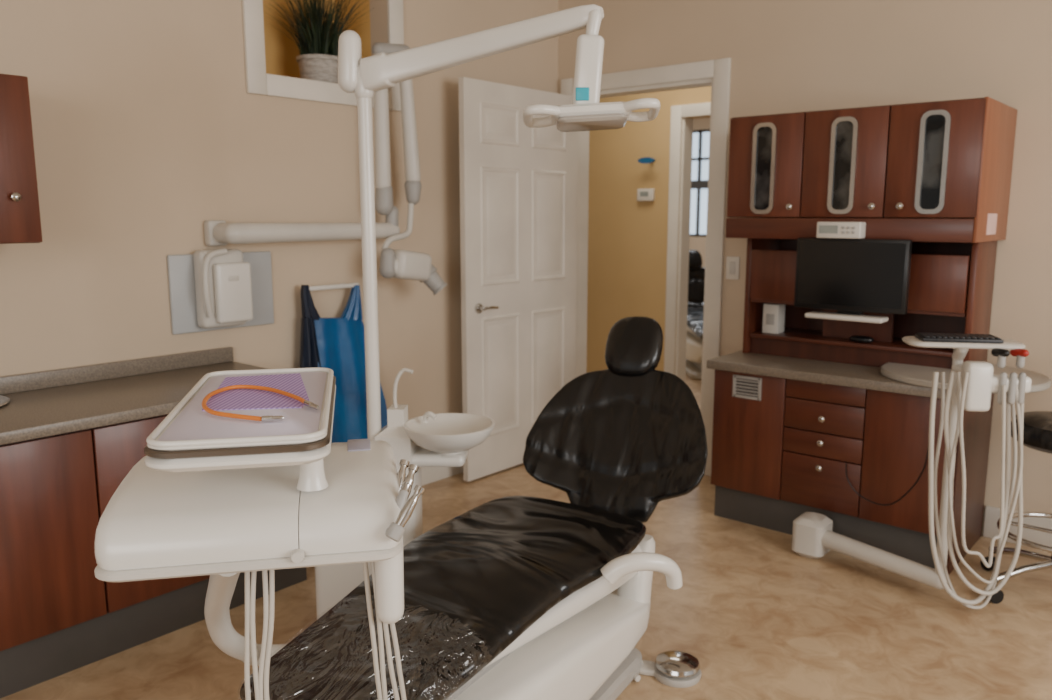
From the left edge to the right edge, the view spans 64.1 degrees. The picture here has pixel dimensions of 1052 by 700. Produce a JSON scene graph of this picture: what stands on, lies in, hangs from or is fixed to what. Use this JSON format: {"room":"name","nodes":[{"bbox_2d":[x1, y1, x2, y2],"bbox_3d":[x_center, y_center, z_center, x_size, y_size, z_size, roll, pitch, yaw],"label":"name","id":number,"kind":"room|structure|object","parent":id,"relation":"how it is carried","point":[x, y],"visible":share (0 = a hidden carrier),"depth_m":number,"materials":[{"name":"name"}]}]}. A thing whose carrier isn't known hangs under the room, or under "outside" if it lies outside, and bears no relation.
{"room":"dental clinic","nodes":[
{"label":"dental clinic","id":0,"kind":"room"},
{"bbox_2d":[0,0,557,419],"bbox_3d":[-1.984,-0.402,2.543,0.120,2.750,6.550,8,12,40],"label":"wall","id":1,"kind":"structure","parent":0,"point":[147,129],"depth_m":3.24,"materials":[{"name":"paint"}]},
{"bbox_2d":[0,73,41,243],"bbox_3d":[-1.819,-0.542,2.354,0.342,0.493,0.713,8,12,40],"label":"upper cabinet","id":2,"kind":"object","parent":1,"relation":"attached to","point":[20,221],"visible":1,"depth_m":2.49,"materials":[{"name":"brown wood"}]},
{"bbox_2d":[0,347,233,394],"bbox_3d":[-1.743,0.118,2.802,0.020,0.058,1.676,8,12,40],"label":"backsplash","id":3,"kind":"structure","parent":1,"relation":"attached to","point":[103,371],"depth_m":3.06,"materials":[{"name":"laminate"}]},
{"bbox_2d":[167,251,273,334],"bbox_3d":[-1.216,-0.236,3.377,0.018,0.305,0.445,8,12,40],"label":"wall panel","id":4,"kind":"object","parent":1,"relation":"attached to","point":[181,275],"visible":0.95,"depth_m":3.28,"materials":[{"name":"grey plastic"}]},
{"bbox_2d":[193,248,252,328],"bbox_3d":[-1.194,-0.244,3.301,0.109,0.311,0.206,8,12,40],"label":"controller","id":5,"kind":"object","parent":4,"relation":"attached to","point":[222,278],"visible":1,"depth_m":3.26,"materials":[{"name":"white plastic"}]},
{"bbox_2d":[263,0,370,77],"bbox_3d":[-1.052,-1.489,3.789,0.280,0.642,0.701,8,12,40],"label":"wall niche","id":6,"kind":"object","parent":1,"relation":"attached to","point":[281,52],"visible":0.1,"depth_m":3.92,"materials":[{"name":"paint"}]},
{"bbox_2d":[268,0,373,83],"bbox_3d":[-0.909,-1.429,3.770,0.436,0.488,0.486,8,12,40],"label":"potted grass","id":7,"kind":"object","parent":6,"relation":"in","point":[317,44],"depth_m":3.74,"materials":[{"name":"plant"}]},
{"bbox_2d":[296,54,337,83],"bbox_3d":[-0.937,-1.259,3.823,0.208,0.134,0.208,8,12,40],"label":"pot","id":8,"kind":"object","parent":7,"relation":"attached to","point":[317,67],"depth_m":3.74,"materials":[{"name":"white ceramic"}]},
{"bbox_2d":[242,0,403,111],"bbox_3d":[-0.847,-1.461,3.616,0.020,0.772,0.831,8,12,40],"label":"trim","id":9,"kind":"structure","parent":1,"relation":"attached to","point":[258,82],"depth_m":3.48,"materials":[{"name":"white paint"}]},
{"bbox_2d":[204,42,447,295],"bbox_3d":[-0.809,-0.762,3.535,1.059,1.121,0.209,-8,12,-41],"label":"dental x-ray machine","id":10,"kind":"object","parent":1,"relation":"attached to","point":[399,264],"visible":0.94,"depth_m":3.72,"materials":[{"name":"white plastic"}]},
{"bbox_2d":[309,283,358,290],"bbox_3d":[-0.880,-0.282,3.735,0.080,0.022,0.296,8,12,40],"label":"rail","id":11,"kind":"object","parent":1,"relation":"attached to","point":[341,285],"visible":0.91,"depth_m":3.71,"materials":[{"name":"white plastic"}]},
{"bbox_2d":[299,285,387,442],"bbox_3d":[-0.810,0.131,3.822,0.052,0.882,0.516,8,12,40],"label":"apron","id":12,"kind":"object","parent":11,"relation":"hanging from","point":[336,344],"visible":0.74,"depth_m":3.80,"materials":[{"name":"blue plastic"}]},
{"bbox_2d":[421,466,462,485],"bbox_3d":[-0.507,0.635,4.364,0.015,0.120,2.150,8,12,40],"label":"baseboard","id":13,"kind":"structure","parent":1,"relation":"attached to","point":[429,474],"depth_m":4.40,"materials":[{"name":"white paint"}]},
{"bbox_2d":[0,373,1051,699],"bbox_3d":[0.597,0.680,4.650,10.100,0.060,12.800,8,12,40],"label":"floor","id":14,"kind":"structure","parent":0,"point":[761,619],"depth_m":2.84,"materials":[{"name":"tile"}]},
{"bbox_2d":[0,429,107,698],"bbox_3d":[-1.742,0.624,2.459,0.559,0.752,0.760,8,12,40],"label":"base cabinet","id":15,"kind":"object","parent":14,"relation":"on","point":[53,609],"visible":0.93,"depth_m":2.47,"materials":[{"name":"brown wood"}]},
{"bbox_2d":[0,347,266,444],"bbox_3d":[-1.537,0.164,2.631,0.563,0.095,1.676,8,12,40],"label":"countertop","id":16,"kind":"structure","parent":15,"relation":"on","point":[41,404],"depth_m":2.81,"materials":[{"name":"laminate"}]},
{"bbox_2d":[0,395,9,405],"bbox_3d":[-1.808,0.176,2.593,0.370,0.008,0.370,8,12,40],"label":"sink","id":17,"kind":"object","parent":16,"relation":"in","point":[4,400],"visible":1,"depth_m":2.68,"materials":[{"name":"white ceramic"}]},
{"bbox_2d":[90,414,306,656],"bbox_3d":[-1.254,0.532,3.026,0.559,0.752,0.746,8,12,40],"label":"base cabinet","id":18,"kind":"object","parent":14,"relation":"on","point":[138,612],"visible":0.07,"depth_m":2.70,"materials":[{"name":"brown wood"}]},
{"bbox_2d":[315,368,494,619],"bbox_3d":[-0.374,0.511,2.621,0.560,0.923,0.280,0,9,2],"label":"cuspidor","id":19,"kind":"object","parent":14,"relation":"on","point":[430,439],"visible":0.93,"depth_m":2.57,"materials":[{"name":"white plastic"}]},
{"bbox_2d":[403,413,494,452],"bbox_3d":[-0.234,0.263,2.575,0.280,0.078,0.280,0,9,2],"label":"bowl","id":20,"kind":"object","parent":19,"relation":"on","point":[443,432],"depth_m":2.57,"materials":[{"name":"white ceramic"}]},
{"bbox_2d":[338,4,659,440],"bbox_3d":[-0.114,-0.244,2.286,0.942,1.279,0.224,3,10,19],"label":"light","id":21,"kind":"object","parent":19,"relation":"on","point":[366,76],"visible":0.97,"depth_m":2.26,"materials":[{"name":"white plastic"}]},
{"bbox_2d":[240,316,707,699],"bbox_3d":[0.050,0.507,2.301,0.730,1.032,1.650,6,11,31],"label":"dental chair","id":22,"kind":"object","parent":14,"relation":"on","point":[508,597],"visible":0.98,"depth_m":2.22,"materials":[{"name":"black leather"}]},
{"bbox_2d":[94,384,406,699],"bbox_3d":[-0.416,0.460,1.634,0.548,0.802,0.941,-2,9,-11],"label":"dental delivery unit","id":23,"kind":"object","parent":22,"relation":"attached to","point":[221,518],"visible":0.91,"depth_m":1.24,"materials":[{"name":"white plastic"}]},
{"bbox_2d":[144,376,335,458],"bbox_3d":[-0.434,0.093,1.355,0.240,0.010,0.523,-2,9,-11],"label":"metal tray","id":24,"kind":"object","parent":23,"relation":"on","point":[196,453],"visible":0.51,"depth_m":1.11,"materials":[{"name":"metal"}]},
{"bbox_2d":[146,367,333,450],"bbox_3d":[-0.434,0.082,1.353,0.233,0.012,0.516,-2,9,-11],"label":"tray","id":25,"kind":"object","parent":24,"relation":"on","point":[186,427],"visible":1,"depth_m":1.21,"materials":[{"name":"white plastic"}]},
{"bbox_2d":[202,373,308,410],"bbox_3d":[-0.446,0.069,1.429,0.157,0.002,0.290,-2,9,-12],"label":"pouch","id":26,"kind":"object","parent":25,"relation":"on","point":[234,399],"visible":0.88,"depth_m":1.39,"materials":[{"name":"plastic"}]},
{"bbox_2d":[202,385,318,421],"bbox_3d":[-0.430,0.082,1.314,0.259,0.009,0.156,8,12,40],"label":"tubing","id":27,"kind":"object","parent":25,"relation":"on","point":[307,403],"visible":1,"depth_m":1.29,"materials":[{"name":"rubber"}]},
{"bbox_2d":[145,384,335,491],"bbox_3d":[-0.434,0.147,1.363,0.527,0.099,0.478,8,12,40],"label":"tray","id":28,"kind":"object","parent":23,"relation":"on","point":[313,470],"depth_m":1.28,"materials":[{"name":"white plastic"}]},
{"bbox_2d":[397,459,409,490],"bbox_3d":[-0.208,0.218,1.378,0.018,0.069,0.062,3,10,17],"label":"dental handpiece","id":29,"kind":"object","parent":23,"relation":"on","point":[404,464],"visible":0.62,"depth_m":1.38,"materials":[{"name":"silver metal"}]},
{"bbox_2d":[396,478,413,509],"bbox_3d":[-0.190,0.230,1.284,0.018,0.062,0.055,5,10,28],"label":"dental handpiece","id":30,"kind":"object","parent":23,"relation":"in","point":[401,499],"visible":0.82,"depth_m":1.28,"materials":[{"name":"grey plastic"}]},
{"bbox_2d":[399,464,418,499],"bbox_3d":[-0.191,0.220,1.338,0.018,0.068,0.064,4,10,23],"label":"dental handpiece","id":31,"kind":"object","parent":23,"relation":"on","point":[412,469],"visible":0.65,"depth_m":1.35,"materials":[{"name":"silver metal"}]},
{"bbox_2d":[395,485,424,527],"bbox_3d":[-0.175,0.237,1.239,0.060,0.073,0.018,-8,12,-39],"label":"dental handpiece","id":32,"kind":"object","parent":23,"relation":"on","point":[407,510],"visible":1,"depth_m":1.23,"materials":[{"name":"metal"}]},
{"bbox_2d":[240,496,645,699],"bbox_3d":[-0.144,0.616,2.136,0.554,0.170,1.140,6,11,31],"label":"seat cushion","id":33,"kind":"object","parent":22,"relation":"on","point":[489,580],"depth_m":2.03,"materials":[{"name":"black leather"}]},
{"bbox_2d":[633,650,701,687],"bbox_3d":[0.413,0.959,2.550,0.239,0.061,0.146,0,9,-2],"label":"foot pedal","id":34,"kind":"object","parent":14,"relation":"on","point":[673,668],"visible":0.84,"depth_m":2.52,"materials":[{"name":"grey metal"}]},
{"bbox_2d":[685,250,704,379],"bbox_3d":[1.728,-0.364,7.683,0.730,1.032,1.650,0,9,0],"label":"dental chair","id":35,"kind":"object","parent":14,"relation":"on","point":[696,277],"visible":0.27,"depth_m":7.52,"materials":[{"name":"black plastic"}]},
{"bbox_2d":[687,307,703,338],"bbox_3d":[1.654,-0.243,7.445,0.554,0.170,1.140,0,9,0],"label":"seat cushion","id":36,"kind":"object","parent":35,"relation":"on","point":[695,315],"depth_m":7.35,"materials":[{"name":"black plastic"}]},
{"bbox_2d":[711,369,993,573],"bbox_3d":[1.407,0.437,3.707,1.020,0.721,0.569,8,12,40],"label":"base cabinet","id":37,"kind":"object","parent":14,"relation":"on","point":[781,447],"visible":0.84,"depth_m":3.48,"materials":[{"name":"brown wood"}]},
{"bbox_2d":[732,375,761,400],"bbox_3d":[0.970,0.165,3.687,0.134,0.099,0.007,8,12,40],"label":"vent grille","id":38,"kind":"object","parent":37,"relation":"attached to","point":[744,387],"depth_m":3.69,"materials":[{"name":"grey plastic"}]},
{"bbox_2d":[706,350,946,398],"bbox_3d":[1.398,0.080,3.655,1.040,0.040,0.608,8,12,40],"label":"countertop","id":39,"kind":"structure","parent":37,"relation":"on","point":[825,372],"depth_m":3.53,"materials":[{"name":"laminate"}]},
{"bbox_2d":[742,238,997,368],"bbox_3d":[1.482,-0.221,3.705,0.961,0.535,0.345,8,12,40],"label":"hutch","id":40,"kind":"object","parent":39,"relation":"on","point":[951,284],"visible":0.48,"depth_m":3.63,"materials":[{"name":"brown wood"}]},
{"bbox_2d":[751,299,793,304],"bbox_3d":[1.214,-0.229,3.854,0.300,0.020,0.195,8,12,40],"label":"shelf","id":41,"kind":"object","parent":40,"relation":"attached to","point":[753,301],"depth_m":3.81,"materials":[{"name":"brown wood"}]},
{"bbox_2d":[762,303,785,333],"bbox_3d":[1.151,-0.148,3.903,0.075,0.136,0.083,8,12,40],"label":"glove box","id":42,"kind":"object","parent":40,"relation":"on","point":[773,313],"visible":0.93,"depth_m":3.88,"materials":[{"name":"white plastic"}]},
{"bbox_2d":[749,327,952,356],"bbox_3d":[1.481,-0.041,3.731,0.911,0.018,0.300,8,12,40],"label":"shelf","id":43,"kind":"object","parent":40,"relation":"attached to","point":[814,337],"depth_m":3.69,"materials":[{"name":"brown wood"}]},
{"bbox_2d":[794,238,911,323],"bbox_3d":[1.389,-0.299,3.476,0.445,0.328,0.360,8,12,40],"label":"monitor","id":44,"kind":"object","parent":40,"relation":"attached to","point":[850,277],"visible":0.99,"depth_m":3.35,"materials":[{"name":"black plastic"}]},
{"bbox_2d":[850,335,873,342],"bbox_3d":[1.445,-0.047,3.615,0.100,0.029,0.056,8,12,40],"label":"computer mouse","id":45,"kind":"object","parent":40,"relation":"on","point":[856,338],"visible":1,"depth_m":3.60,"materials":[{"name":"black plastic"}]},
{"bbox_2d":[907,307,966,316],"bbox_3d":[1.671,-0.167,3.471,0.304,0.020,0.195,8,12,40],"label":"shelf","id":46,"kind":"object","parent":40,"relation":"attached to","point":[945,311],"depth_m":3.35,"materials":[{"name":"brown wood"}]},
{"bbox_2d":[845,451,927,505],"bbox_3d":[1.423,0.474,3.326,0.315,0.298,0.005,8,12,40],"label":"power cord","id":47,"kind":"object","parent":37,"relation":"hanging from","point":[927,451],"visible":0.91,"depth_m":3.33,"materials":[{"name":"black plastic"}]},
{"bbox_2d":[792,336,1031,608],"bbox_3d":[1.339,0.417,3.077,0.319,0.963,0.838,-8,12,-40],"label":"dental delivery unit","id":48,"kind":"object","parent":14,"relation":"on","point":[971,384],"depth_m":2.84,"materials":[{"name":"white plastic"}]},
{"bbox_2d":[915,333,1003,342],"bbox_3d":[1.460,-0.042,2.837,0.250,0.017,0.110,2,9,10],"label":"keyboard","id":49,"kind":"object","parent":48,"relation":"on","point":[928,337],"visible":1,"depth_m":2.80,"materials":[{"name":"plastic"}]},
{"bbox_2d":[902,336,1024,349],"bbox_3d":[1.475,-0.025,2.842,0.360,0.016,0.160,2,9,10],"label":"tray","id":50,"kind":"object","parent":48,"relation":"on","point":[1008,344],"depth_m":2.78,"materials":[{"name":"white plastic"}]},
{"bbox_2d":[997,372,1006,404],"bbox_3d":[1.562,0.126,2.756,0.024,0.108,0.024,8,12,40],"label":"socket","id":51,"kind":"object","parent":48,"relation":"attached to","point":[1002,378],"depth_m":2.74,"materials":[{"name":"grey plastic"}]},
{"bbox_2d":[1007,372,1016,404],"bbox_3d":[1.595,0.126,2.756,0.024,0.108,0.024,8,12,40],"label":"socket","id":52,"kind":"object","parent":48,"relation":"attached to","point":[1012,378],"depth_m":2.75,"materials":[{"name":"grey plastic"}]},
{"bbox_2d":[1017,372,1025,404],"bbox_3d":[1.625,0.126,2.756,0.024,0.108,0.024,8,12,40],"label":"socket","id":53,"kind":"object","parent":48,"relation":"attached to","point":[1021,378],"depth_m":2.75,"materials":[{"name":"grey plastic"}]},
{"bbox_2d":[980,411,1051,603],"bbox_3d":[1.961,0.484,3.026,0.556,0.846,0.541,8,12,40],"label":"stool","id":54,"kind":"object","parent":14,"relation":"on","point":[1037,426],"visible":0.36,"depth_m":3.02,"materials":[{"name":"black metal"}]},
{"bbox_2d":[586,86,710,372],"bbox_3d":[1.673,-0.909,5.674,10.100,2.750,0.120,8,12,40],"label":"wall","id":55,"kind":"structure","parent":0,"point":[627,236],"depth_m":6.35,"materials":[{"name":"yellow paint"}]},
{"bbox_2d":[637,189,654,200],"bbox_3d":[0.887,-1.147,6.213,0.140,0.090,0.033,8,12,40],"label":"thermostat","id":56,"kind":"object","parent":55,"relation":"attached to","point":[642,194],"visible":1,"depth_m":6.20,"materials":[{"name":"white paint"}]},
{"bbox_2d":[638,157,654,163],"bbox_3d":[0.898,-1.379,6.119,0.140,0.044,0.100,8,12,40],"label":"flag sign","id":57,"kind":"object","parent":55,"relation":"attached to","point":[645,160],"visible":1,"depth_m":6.08,"materials":[{"name":"blue paint"}]},
{"bbox_2d":[664,102,710,381],"bbox_3d":[1.466,-0.636,5.883,1.020,2.145,0.140,8,12,40],"label":"trim","id":58,"kind":"structure","parent":55,"relation":"attached to","point":[681,128],"depth_m":6.11,"materials":[{"name":"white paint"}]},
{"bbox_2d":[689,117,709,266],"bbox_3d":[4.389,-1.419,8.823,10.100,2.750,0.100,8,12,40],"label":"wall","id":59,"kind":"structure","parent":0,"point":[696,243],"depth_m":10.62,"materials":[{"name":"paint"}]},
{"bbox_2d":[690,129,709,236],"bbox_3d":[2.202,-2.091,10.566,1.800,1.320,0.070,8,12,40],"label":"window","id":60,"kind":"structure","parent":59,"relation":"in","point":[701,138],"depth_m":10.59,"materials":[{"name":"white glass"}]},
{"bbox_2d":[558,0,1051,534],"bbox_3d":[2.355,-0.511,3.221,5.840,2.750,0.120,8,12,40],"label":"wall","id":61,"kind":"structure","parent":0,"point":[787,56],"depth_m":3.64,"materials":[{"name":"paint"}]},
{"bbox_2d":[458,77,577,481],"bbox_3d":[-0.015,-0.372,4.556,0.142,2.023,0.920,8,12,40],"label":"door","id":62,"kind":"structure","parent":61,"relation":"in","point":[519,182],"depth_m":4.46,"materials":[{"name":"paint"}]},
{"bbox_2d":[561,58,730,475],"bbox_3d":[0.651,-0.445,4.701,1.055,2.145,0.160,8,12,40],"label":"trim","id":63,"kind":"structure","parent":61,"relation":"attached to","point":[717,71],"depth_m":4.38,"materials":[{"name":"white paint"}]},
{"bbox_2d":[726,256,739,279],"bbox_3d":[1.051,-0.417,4.274,0.072,0.116,0.011,8,12,40],"label":"light switch","id":64,"kind":"object","parent":61,"relation":"attached to","point":[732,263],"visible":1,"depth_m":4.27,"materials":[{"name":"white paint"}]},
{"bbox_2d":[726,97,1017,242],"bbox_3d":[1.426,-0.732,3.550,1.008,0.520,0.531,8,12,40],"label":"upper cabinet","id":65,"kind":"object","parent":61,"relation":"attached to","point":[897,169],"visible":1,"depth_m":3.30,"materials":[{"name":"brown wood"}]},
{"bbox_2d":[816,222,865,238],"bbox_3d":[1.260,-0.480,3.361,0.176,0.065,0.069,8,12,40],"label":"control box","id":66,"kind":"object","parent":65,"relation":"attached to","point":[848,230],"visible":1,"depth_m":3.33,"materials":[{"name":"white plastic"}]},
{"bbox_2d":[986,214,996,234],"bbox_3d":[1.799,-0.486,3.244,0.002,0.080,0.150,8,12,40],"label":"paper note","id":67,"kind":"object","parent":65,"relation":"attached to","point":[992,218],"visible":1,"depth_m":3.24,"materials":[{"name":"white paper"}]},
{"bbox_2d":[983,505,1051,546],"bbox_3d":[2.771,0.848,2.990,4.630,0.140,0.018,8,12,40],"label":"baseboard","id":68,"kind":"structure","parent":61,"relation":"attached to","point":[992,514],"depth_m":3.54,"materials":[{"name":"white paint"}]},
{"bbox_2d":[880,362,1051,393],"bbox_3d":[1.724,0.100,3.319,0.600,0.026,0.570,8,12,40],"label":"round table leaf","id":69,"kind":"object","parent":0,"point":[917,375],"visible":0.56,"depth_m":3.28,"materials":[{"name":"grey laminate"}]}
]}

